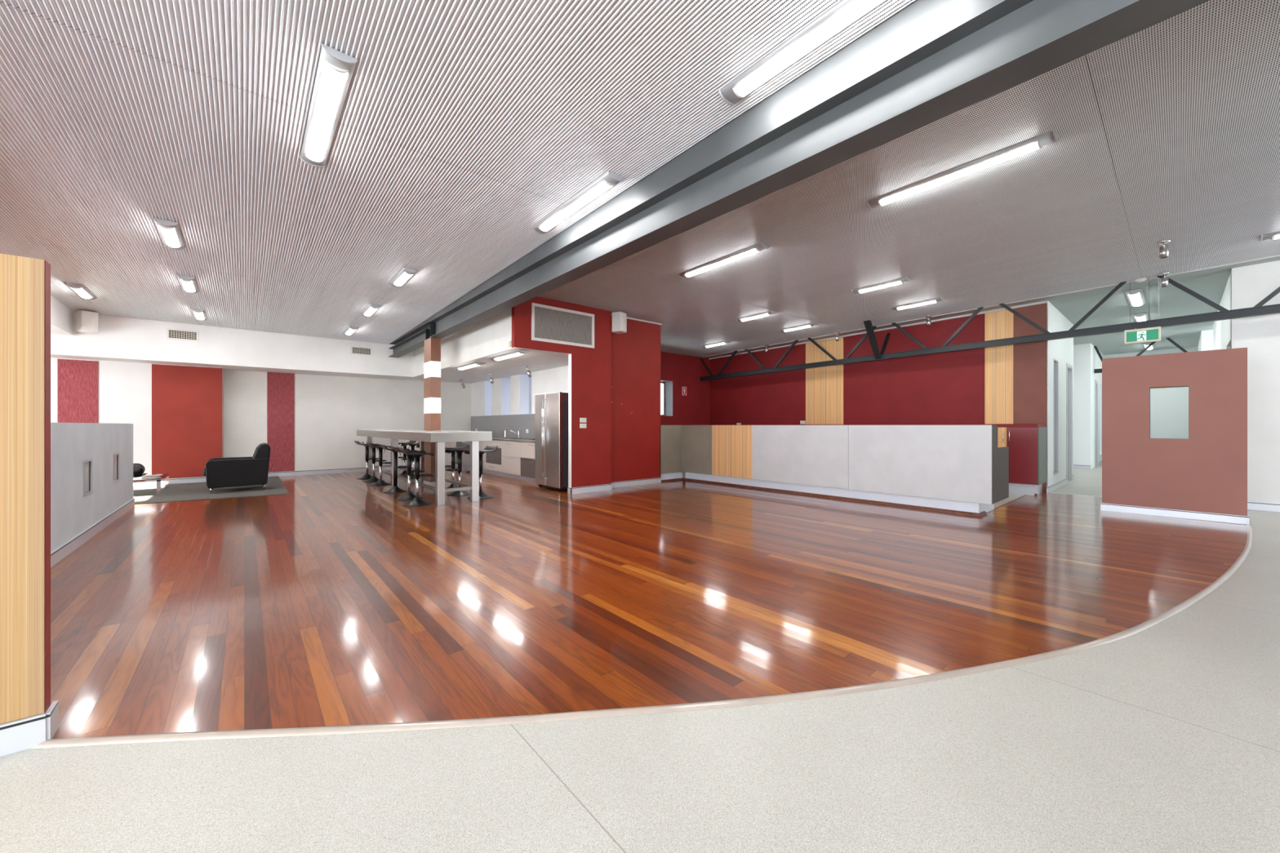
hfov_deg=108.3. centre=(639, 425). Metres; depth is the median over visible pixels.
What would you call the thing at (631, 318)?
trim
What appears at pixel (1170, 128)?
ceiling
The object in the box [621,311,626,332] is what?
grille
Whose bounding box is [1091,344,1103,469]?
wall
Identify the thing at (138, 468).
vase
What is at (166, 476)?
coffee table
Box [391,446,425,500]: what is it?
bar stool
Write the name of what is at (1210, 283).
glass panel
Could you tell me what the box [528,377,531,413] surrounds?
window
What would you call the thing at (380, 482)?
bar stool
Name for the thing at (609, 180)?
ceiling light
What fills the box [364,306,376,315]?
diffuser
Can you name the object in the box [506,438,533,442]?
sink
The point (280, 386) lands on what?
wall panel
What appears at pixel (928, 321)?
spotlight
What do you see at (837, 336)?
spotlight
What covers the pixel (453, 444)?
base cabinet
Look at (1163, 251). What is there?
spotlight
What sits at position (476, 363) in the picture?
ceiling light
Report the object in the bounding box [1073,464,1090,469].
baseboard
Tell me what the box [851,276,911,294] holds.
ceiling light
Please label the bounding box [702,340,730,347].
ceiling light
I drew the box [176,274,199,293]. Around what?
ceiling light
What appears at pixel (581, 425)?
light switch
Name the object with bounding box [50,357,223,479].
wall
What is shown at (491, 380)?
spotlight
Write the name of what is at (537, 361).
ceiling
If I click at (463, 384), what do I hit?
spotlight
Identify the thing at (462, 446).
bar stool
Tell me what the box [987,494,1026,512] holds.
trim
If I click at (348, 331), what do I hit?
diffuser
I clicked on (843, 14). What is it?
ceiling light
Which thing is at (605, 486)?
baseboard
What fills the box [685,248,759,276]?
diffuser
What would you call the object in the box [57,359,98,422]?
wall panel
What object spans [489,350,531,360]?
ceiling light
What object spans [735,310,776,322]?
ceiling light
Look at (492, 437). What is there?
sink
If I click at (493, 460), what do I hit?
base cabinet
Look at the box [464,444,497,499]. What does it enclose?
bar stool
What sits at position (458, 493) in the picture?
bar stool
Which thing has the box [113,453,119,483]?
window
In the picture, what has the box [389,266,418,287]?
ceiling light
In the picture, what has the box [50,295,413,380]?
wall
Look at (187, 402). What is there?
wall panel
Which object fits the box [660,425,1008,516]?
reception desk
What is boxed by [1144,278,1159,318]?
cable
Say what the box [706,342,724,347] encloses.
diffuser
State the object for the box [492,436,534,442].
countertop
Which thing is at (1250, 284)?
wall
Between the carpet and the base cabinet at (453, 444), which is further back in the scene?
the base cabinet at (453, 444)
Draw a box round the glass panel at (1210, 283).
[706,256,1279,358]
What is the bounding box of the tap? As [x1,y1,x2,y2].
[509,428,520,438]
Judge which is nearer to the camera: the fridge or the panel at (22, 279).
the panel at (22, 279)
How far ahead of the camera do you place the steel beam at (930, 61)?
2.77 m
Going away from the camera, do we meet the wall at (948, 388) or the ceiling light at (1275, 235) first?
the ceiling light at (1275, 235)
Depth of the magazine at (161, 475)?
7.66 m
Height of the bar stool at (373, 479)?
0.844 m
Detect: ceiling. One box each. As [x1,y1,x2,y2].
[0,0,915,344]
[406,348,568,383]
[538,0,1279,357]
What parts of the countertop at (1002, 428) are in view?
door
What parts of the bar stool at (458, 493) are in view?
seat, chrome post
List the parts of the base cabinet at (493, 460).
drawer, drawer, drawer, drawer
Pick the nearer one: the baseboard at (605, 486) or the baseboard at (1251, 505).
the baseboard at (1251, 505)
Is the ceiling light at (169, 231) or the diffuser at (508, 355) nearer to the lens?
the ceiling light at (169, 231)
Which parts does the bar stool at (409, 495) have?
seat, chrome post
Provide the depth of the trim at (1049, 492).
7.87 m
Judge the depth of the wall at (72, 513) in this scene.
4.71 m
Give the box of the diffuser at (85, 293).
[71,288,91,298]
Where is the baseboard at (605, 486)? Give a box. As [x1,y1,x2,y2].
[570,484,611,494]
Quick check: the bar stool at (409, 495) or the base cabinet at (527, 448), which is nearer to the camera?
the bar stool at (409, 495)
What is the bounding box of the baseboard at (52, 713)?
[44,700,58,740]
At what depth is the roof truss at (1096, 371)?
12.08 m
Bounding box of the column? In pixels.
[422,337,440,487]
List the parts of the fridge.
door, handle, handle, door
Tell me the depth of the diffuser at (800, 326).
9.88 m
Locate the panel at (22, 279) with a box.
[0,253,44,724]
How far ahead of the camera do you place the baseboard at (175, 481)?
9.28 m
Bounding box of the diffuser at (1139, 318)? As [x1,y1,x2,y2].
[1135,315,1146,321]
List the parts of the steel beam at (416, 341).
plate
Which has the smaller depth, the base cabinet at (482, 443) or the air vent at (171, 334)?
the air vent at (171, 334)
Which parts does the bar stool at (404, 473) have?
seat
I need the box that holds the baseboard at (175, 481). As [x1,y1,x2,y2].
[133,477,206,486]
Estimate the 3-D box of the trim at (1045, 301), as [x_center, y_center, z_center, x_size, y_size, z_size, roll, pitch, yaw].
[4.641,-2.101,11.101,0.050,0.193,7.770,0,0,-41]
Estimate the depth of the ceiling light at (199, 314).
8.12 m
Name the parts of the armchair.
arm, arm, backrest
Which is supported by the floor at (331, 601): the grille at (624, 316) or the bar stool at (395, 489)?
the bar stool at (395, 489)
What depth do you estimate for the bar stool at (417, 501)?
6.87 m
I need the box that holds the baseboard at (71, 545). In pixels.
[50,498,134,567]
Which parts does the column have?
light panel, light panel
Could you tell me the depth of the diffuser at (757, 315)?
8.87 m
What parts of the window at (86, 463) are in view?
pane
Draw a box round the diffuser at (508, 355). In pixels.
[494,352,521,360]
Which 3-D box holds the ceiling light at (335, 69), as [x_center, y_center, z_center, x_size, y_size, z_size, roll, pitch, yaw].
[-2.184,-2.123,3.197,0.179,0.056,1.380,0,-1,-41]
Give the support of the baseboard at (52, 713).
attached to the wall pier
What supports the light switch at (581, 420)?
attached to the wall at (589, 369)
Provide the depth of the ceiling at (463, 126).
3.38 m
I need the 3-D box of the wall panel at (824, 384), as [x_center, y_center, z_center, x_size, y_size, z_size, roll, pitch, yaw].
[4.496,-1.056,11.296,0.018,2.061,0.963,0,0,-41]
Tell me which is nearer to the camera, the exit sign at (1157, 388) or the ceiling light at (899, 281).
the ceiling light at (899, 281)
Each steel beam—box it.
[388,328,430,357]
[389,0,1208,344]
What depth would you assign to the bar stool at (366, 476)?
10.24 m
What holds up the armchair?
on the carpet
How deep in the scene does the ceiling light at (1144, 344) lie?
12.79 m
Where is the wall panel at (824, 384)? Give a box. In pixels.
[805,337,843,424]
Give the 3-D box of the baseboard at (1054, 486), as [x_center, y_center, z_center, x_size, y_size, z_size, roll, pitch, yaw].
[7.959,1.130,8.794,1.990,0.100,0.014,0,0,-41]
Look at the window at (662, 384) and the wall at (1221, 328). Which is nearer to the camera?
the wall at (1221, 328)
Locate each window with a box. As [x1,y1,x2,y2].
[83,458,92,497]
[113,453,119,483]
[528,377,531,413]
[660,382,664,415]
[1053,358,1058,475]
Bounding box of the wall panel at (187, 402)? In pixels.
[151,364,222,478]
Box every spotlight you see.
[458,379,466,388]
[486,373,493,383]
[524,365,532,377]
[764,344,768,352]
[834,331,839,341]
[925,315,932,326]
[1157,239,1170,258]
[1159,271,1170,287]
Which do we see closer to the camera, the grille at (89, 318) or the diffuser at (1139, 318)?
the grille at (89, 318)
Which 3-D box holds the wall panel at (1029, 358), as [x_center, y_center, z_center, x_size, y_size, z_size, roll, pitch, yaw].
[7.030,-1.094,8.336,0.018,2.138,0.462,0,0,-41]
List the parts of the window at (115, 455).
pane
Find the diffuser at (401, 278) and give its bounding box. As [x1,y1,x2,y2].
[394,272,413,285]
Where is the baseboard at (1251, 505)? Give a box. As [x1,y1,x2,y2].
[1247,502,1279,512]
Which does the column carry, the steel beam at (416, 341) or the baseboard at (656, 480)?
the steel beam at (416, 341)
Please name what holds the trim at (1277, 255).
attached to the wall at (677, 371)
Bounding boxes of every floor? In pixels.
[0,464,1279,852]
[50,466,1247,739]
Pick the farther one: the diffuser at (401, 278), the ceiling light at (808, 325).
the ceiling light at (808, 325)
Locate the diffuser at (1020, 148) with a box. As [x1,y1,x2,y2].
[880,142,1039,205]
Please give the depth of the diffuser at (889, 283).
7.08 m
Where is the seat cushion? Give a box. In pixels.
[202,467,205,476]
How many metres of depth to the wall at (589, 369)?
8.10 m
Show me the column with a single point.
(432, 365)
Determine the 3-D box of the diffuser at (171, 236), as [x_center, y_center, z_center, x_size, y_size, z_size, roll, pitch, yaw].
[-5.087,-2.053,5.004,0.133,0.060,0.600,0,-1,-41]
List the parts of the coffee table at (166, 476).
glass, frame, leg, leg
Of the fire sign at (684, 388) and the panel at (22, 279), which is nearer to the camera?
the panel at (22, 279)
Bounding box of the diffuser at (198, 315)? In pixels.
[194,311,204,319]
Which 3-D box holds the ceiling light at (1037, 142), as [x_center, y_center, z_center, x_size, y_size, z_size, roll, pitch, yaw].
[2.726,-2.177,4.043,0.179,0.056,1.380,0,-1,-41]
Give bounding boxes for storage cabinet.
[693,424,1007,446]
[1006,424,1046,496]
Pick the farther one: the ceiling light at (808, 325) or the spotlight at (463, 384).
the spotlight at (463, 384)
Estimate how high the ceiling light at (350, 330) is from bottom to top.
0.061 m
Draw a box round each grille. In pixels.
[81,311,97,331]
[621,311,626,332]
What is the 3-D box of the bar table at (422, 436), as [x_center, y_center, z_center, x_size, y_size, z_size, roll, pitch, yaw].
[-4.547,0.635,9.146,0.906,1.082,5.810,0,0,-41]
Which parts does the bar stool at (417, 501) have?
seat, chrome post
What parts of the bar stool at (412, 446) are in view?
seat, chrome post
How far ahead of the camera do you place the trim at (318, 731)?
1.89 m
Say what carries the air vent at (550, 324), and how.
in the wall at (589, 369)
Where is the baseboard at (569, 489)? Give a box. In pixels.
[567,487,572,493]
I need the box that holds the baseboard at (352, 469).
[267,465,414,476]
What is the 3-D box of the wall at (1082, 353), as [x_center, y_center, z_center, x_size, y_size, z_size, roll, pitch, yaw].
[10.994,-0.529,13.722,0.150,3.417,3.450,0,0,-41]
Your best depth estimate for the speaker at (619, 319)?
8.41 m
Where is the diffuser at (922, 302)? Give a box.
[897,300,936,310]
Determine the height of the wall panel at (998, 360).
2.128 m
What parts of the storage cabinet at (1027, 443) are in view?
door, panel, filler panel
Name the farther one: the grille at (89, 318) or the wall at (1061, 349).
the wall at (1061, 349)
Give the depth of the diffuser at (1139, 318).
9.42 m
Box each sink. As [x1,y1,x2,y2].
[492,437,513,440]
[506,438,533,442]
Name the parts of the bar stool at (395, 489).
seat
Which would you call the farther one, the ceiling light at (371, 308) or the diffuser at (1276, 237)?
the ceiling light at (371, 308)
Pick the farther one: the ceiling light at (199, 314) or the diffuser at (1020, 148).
the ceiling light at (199, 314)
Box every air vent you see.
[166,328,198,342]
[351,346,371,355]
[531,302,594,348]
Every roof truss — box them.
[700,275,1279,381]
[1093,337,1186,373]
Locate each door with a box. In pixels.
[1066,363,1072,483]
[1094,379,1097,467]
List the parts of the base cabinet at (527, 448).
drawer, drawer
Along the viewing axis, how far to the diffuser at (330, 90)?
3.09 m
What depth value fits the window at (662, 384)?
13.23 m
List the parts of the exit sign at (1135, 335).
doorway, green panel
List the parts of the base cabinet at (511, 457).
drawer, drawer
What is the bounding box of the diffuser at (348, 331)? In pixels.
[345,328,355,335]
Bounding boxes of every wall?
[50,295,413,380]
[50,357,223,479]
[50,422,133,552]
[223,369,471,472]
[413,307,517,377]
[471,365,568,442]
[511,296,611,487]
[611,319,660,482]
[660,351,710,425]
[710,300,1047,487]
[1038,300,1073,486]
[1073,342,1091,469]
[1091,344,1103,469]
[1100,347,1249,524]
[1103,346,1197,439]
[1197,335,1200,351]
[1200,329,1213,351]
[1213,271,1231,350]
[1231,260,1279,504]
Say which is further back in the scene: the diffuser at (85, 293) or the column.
the column
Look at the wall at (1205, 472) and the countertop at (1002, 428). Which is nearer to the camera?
the wall at (1205, 472)
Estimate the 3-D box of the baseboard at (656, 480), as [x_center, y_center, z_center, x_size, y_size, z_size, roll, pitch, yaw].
[-0.100,1.121,9.028,1.390,0.110,0.014,0,0,-41]
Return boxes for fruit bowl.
[133,472,146,477]
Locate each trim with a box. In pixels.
[28,524,1253,749]
[626,316,662,325]
[702,254,1279,357]
[709,300,1046,359]
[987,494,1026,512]
[1048,492,1102,497]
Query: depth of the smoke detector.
6.96 m
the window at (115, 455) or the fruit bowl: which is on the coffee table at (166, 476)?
the fruit bowl
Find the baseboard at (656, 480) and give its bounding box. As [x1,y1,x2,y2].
[611,477,661,488]
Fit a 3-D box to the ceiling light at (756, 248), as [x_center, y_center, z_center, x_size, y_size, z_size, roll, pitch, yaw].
[1.051,-2.122,6.046,0.179,0.056,1.380,0,-1,-41]
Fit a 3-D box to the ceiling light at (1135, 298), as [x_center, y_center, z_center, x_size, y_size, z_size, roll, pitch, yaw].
[8.613,-2.193,8.030,1.370,0.056,0.211,0,0,-41]
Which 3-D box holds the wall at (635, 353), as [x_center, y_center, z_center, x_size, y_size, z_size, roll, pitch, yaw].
[-0.159,-0.472,9.098,1.390,3.304,0.170,0,0,-41]
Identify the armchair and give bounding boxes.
[202,442,270,493]
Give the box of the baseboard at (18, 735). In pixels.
[0,713,45,756]
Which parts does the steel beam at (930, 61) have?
stiffener plate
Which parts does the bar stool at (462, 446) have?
chrome post, seat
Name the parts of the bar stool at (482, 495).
chrome post, seat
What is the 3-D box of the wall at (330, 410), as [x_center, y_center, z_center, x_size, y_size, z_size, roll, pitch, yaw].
[-7.071,-0.120,11.882,5.390,2.600,0.250,0,0,-41]
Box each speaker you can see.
[76,310,98,333]
[611,311,626,333]
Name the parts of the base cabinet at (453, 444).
drawer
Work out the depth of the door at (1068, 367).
9.90 m
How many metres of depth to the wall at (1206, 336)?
10.87 m
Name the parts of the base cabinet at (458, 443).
drawer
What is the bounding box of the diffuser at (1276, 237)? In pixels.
[1274,235,1279,239]
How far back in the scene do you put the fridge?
8.38 m
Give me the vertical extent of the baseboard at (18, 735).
0.110 m
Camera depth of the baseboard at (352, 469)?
11.15 m
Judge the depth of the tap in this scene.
11.00 m
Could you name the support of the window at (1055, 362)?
in the wall at (1061, 349)
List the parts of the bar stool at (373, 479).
seat, chrome post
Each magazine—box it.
[142,474,162,475]
[142,475,162,477]
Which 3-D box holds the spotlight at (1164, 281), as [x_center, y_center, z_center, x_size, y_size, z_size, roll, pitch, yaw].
[7.654,-2.126,6.744,0.110,0.202,0.110,0,0,-41]
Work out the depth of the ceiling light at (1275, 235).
5.42 m
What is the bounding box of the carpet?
[133,475,289,504]
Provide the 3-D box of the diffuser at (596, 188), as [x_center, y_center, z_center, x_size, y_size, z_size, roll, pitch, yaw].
[-0.649,-2.124,4.511,0.129,0.055,1.160,0,-1,-41]
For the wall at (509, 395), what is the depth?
11.40 m
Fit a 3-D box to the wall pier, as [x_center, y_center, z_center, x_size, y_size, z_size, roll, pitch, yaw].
[-3.388,0.282,0.758,3.037,1.795,0.062,0,0,-41]
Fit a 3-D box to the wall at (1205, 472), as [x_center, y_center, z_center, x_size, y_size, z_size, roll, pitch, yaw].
[6.891,0.128,6.017,0.264,2.105,1.250,0,0,-41]
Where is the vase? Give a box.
[133,462,145,475]
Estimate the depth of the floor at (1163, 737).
1.57 m
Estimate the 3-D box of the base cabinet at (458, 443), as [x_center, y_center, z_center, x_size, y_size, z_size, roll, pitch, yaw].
[-4.716,0.759,12.806,0.590,0.834,0.470,0,0,-41]
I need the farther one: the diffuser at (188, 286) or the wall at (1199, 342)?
the wall at (1199, 342)
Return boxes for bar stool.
[354,440,378,479]
[361,441,386,482]
[366,442,391,486]
[379,444,410,493]
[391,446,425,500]
[398,440,416,475]
[399,448,434,506]
[400,441,419,479]
[444,443,467,488]
[444,444,470,496]
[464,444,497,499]
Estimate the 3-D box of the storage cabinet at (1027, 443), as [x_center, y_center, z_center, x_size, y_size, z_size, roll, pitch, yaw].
[6.749,0.580,8.056,0.804,1.200,0.428,0,0,-41]
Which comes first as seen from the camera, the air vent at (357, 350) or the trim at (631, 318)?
the trim at (631, 318)
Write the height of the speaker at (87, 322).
0.353 m
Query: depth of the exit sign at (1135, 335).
6.97 m
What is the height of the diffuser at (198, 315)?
0.060 m
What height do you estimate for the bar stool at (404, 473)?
0.844 m
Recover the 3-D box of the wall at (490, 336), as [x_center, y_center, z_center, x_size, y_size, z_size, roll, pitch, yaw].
[-3.802,-1.671,9.432,0.050,0.913,5.725,0,0,-41]
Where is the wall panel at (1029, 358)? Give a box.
[1013,302,1046,424]
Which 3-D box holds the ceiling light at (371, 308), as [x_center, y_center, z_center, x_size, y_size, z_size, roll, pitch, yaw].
[-4.718,-2.008,8.110,0.184,0.061,0.800,0,-1,-41]
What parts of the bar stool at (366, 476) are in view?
seat, chrome post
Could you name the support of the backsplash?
attached to the wall at (509, 395)
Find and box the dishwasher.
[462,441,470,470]
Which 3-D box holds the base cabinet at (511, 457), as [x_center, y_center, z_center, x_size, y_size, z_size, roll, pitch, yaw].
[-2.638,0.759,10.352,0.625,0.834,0.960,0,0,-41]
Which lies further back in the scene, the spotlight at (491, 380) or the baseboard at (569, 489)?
the spotlight at (491, 380)
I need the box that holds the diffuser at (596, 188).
[539,181,612,231]
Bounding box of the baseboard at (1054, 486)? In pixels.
[1048,478,1066,492]
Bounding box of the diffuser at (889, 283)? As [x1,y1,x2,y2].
[859,280,901,293]
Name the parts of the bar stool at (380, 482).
seat, chrome post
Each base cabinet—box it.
[450,441,457,467]
[456,441,464,468]
[479,440,488,473]
[485,440,504,476]
[501,440,523,480]
[520,441,534,482]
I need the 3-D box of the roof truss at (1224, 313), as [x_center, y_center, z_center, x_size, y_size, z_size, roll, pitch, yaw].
[5.439,-1.812,9.368,1.129,0.964,11.560,0,0,-41]
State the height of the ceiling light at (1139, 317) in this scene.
0.056 m
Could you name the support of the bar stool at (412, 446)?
on the floor at (331, 601)
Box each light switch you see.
[579,417,586,422]
[579,423,586,427]
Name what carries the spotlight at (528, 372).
attached to the ceiling at (537, 361)
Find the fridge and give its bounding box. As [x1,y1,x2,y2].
[534,391,568,491]
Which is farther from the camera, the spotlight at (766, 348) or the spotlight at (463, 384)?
the spotlight at (463, 384)
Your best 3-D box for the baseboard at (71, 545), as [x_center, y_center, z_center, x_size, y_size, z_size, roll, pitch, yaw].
[-5.081,1.123,4.055,0.014,0.115,7.070,0,0,-41]
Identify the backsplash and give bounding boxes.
[471,413,534,438]
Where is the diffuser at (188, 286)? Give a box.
[181,280,195,292]
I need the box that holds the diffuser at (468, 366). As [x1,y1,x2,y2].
[457,364,478,369]
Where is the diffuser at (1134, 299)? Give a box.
[1128,292,1142,306]
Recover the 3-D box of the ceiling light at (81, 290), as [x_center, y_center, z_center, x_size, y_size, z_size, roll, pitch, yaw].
[-8.290,-1.979,6.856,0.184,0.061,0.800,0,-1,-41]
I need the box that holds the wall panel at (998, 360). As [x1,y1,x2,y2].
[984,308,1013,424]
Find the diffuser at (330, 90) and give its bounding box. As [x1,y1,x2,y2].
[306,63,347,161]
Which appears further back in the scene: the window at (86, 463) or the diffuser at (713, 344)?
the diffuser at (713, 344)
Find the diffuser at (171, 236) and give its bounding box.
[159,226,180,247]
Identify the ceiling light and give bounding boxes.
[63,281,97,299]
[152,217,185,249]
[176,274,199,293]
[190,307,207,320]
[299,43,357,167]
[342,325,359,335]
[360,303,382,316]
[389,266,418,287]
[453,361,486,370]
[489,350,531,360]
[531,171,624,234]
[678,242,769,279]
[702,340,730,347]
[718,0,885,105]
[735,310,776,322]
[778,322,817,332]
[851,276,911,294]
[866,129,1058,209]
[890,297,944,311]
[1124,288,1146,306]
[1131,312,1149,321]
[1142,342,1155,350]
[1259,231,1279,241]
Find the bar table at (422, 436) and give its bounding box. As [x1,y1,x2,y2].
[356,429,492,505]
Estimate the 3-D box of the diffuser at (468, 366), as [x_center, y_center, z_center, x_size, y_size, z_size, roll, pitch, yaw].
[-3.486,-1.205,9.455,0.152,0.050,0.980,0,0,-41]
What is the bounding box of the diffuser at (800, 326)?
[784,324,810,332]
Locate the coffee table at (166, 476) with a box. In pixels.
[133,473,168,496]
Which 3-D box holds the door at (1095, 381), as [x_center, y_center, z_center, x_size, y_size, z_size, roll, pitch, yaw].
[12.938,-0.050,13.181,0.600,2.460,0.120,0,0,-41]
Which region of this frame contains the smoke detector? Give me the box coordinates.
[1134,277,1146,282]
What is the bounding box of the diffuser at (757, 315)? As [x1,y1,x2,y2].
[741,313,768,321]
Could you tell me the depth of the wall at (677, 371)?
13.36 m
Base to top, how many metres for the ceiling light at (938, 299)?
0.061 m
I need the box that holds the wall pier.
[0,260,50,724]
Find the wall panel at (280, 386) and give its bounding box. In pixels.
[266,372,294,471]
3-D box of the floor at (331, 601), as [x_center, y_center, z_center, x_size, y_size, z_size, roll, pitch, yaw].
[-1.779,1.193,7.091,14.920,0.034,14.112,0,0,-41]
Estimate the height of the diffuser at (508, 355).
0.050 m
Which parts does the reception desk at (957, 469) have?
return panel, quad moulding, panel, timber panel, panel, quad moulding, panel, quad moulding, panel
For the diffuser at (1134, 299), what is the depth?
7.98 m
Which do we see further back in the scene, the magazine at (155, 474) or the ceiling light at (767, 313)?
the ceiling light at (767, 313)
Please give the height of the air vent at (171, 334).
0.205 m
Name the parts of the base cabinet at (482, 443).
drawer, drawer, drawer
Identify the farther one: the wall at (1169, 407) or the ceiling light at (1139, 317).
the wall at (1169, 407)
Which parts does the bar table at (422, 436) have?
leg, rail, rail, leg, leg, rail, leg, leg, rail, rail, leg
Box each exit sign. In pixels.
[1124,326,1160,344]
[1150,387,1166,389]
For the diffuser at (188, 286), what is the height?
0.060 m
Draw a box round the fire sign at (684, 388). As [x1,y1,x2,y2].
[682,386,686,395]
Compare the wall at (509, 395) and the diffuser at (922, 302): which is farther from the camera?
the wall at (509, 395)

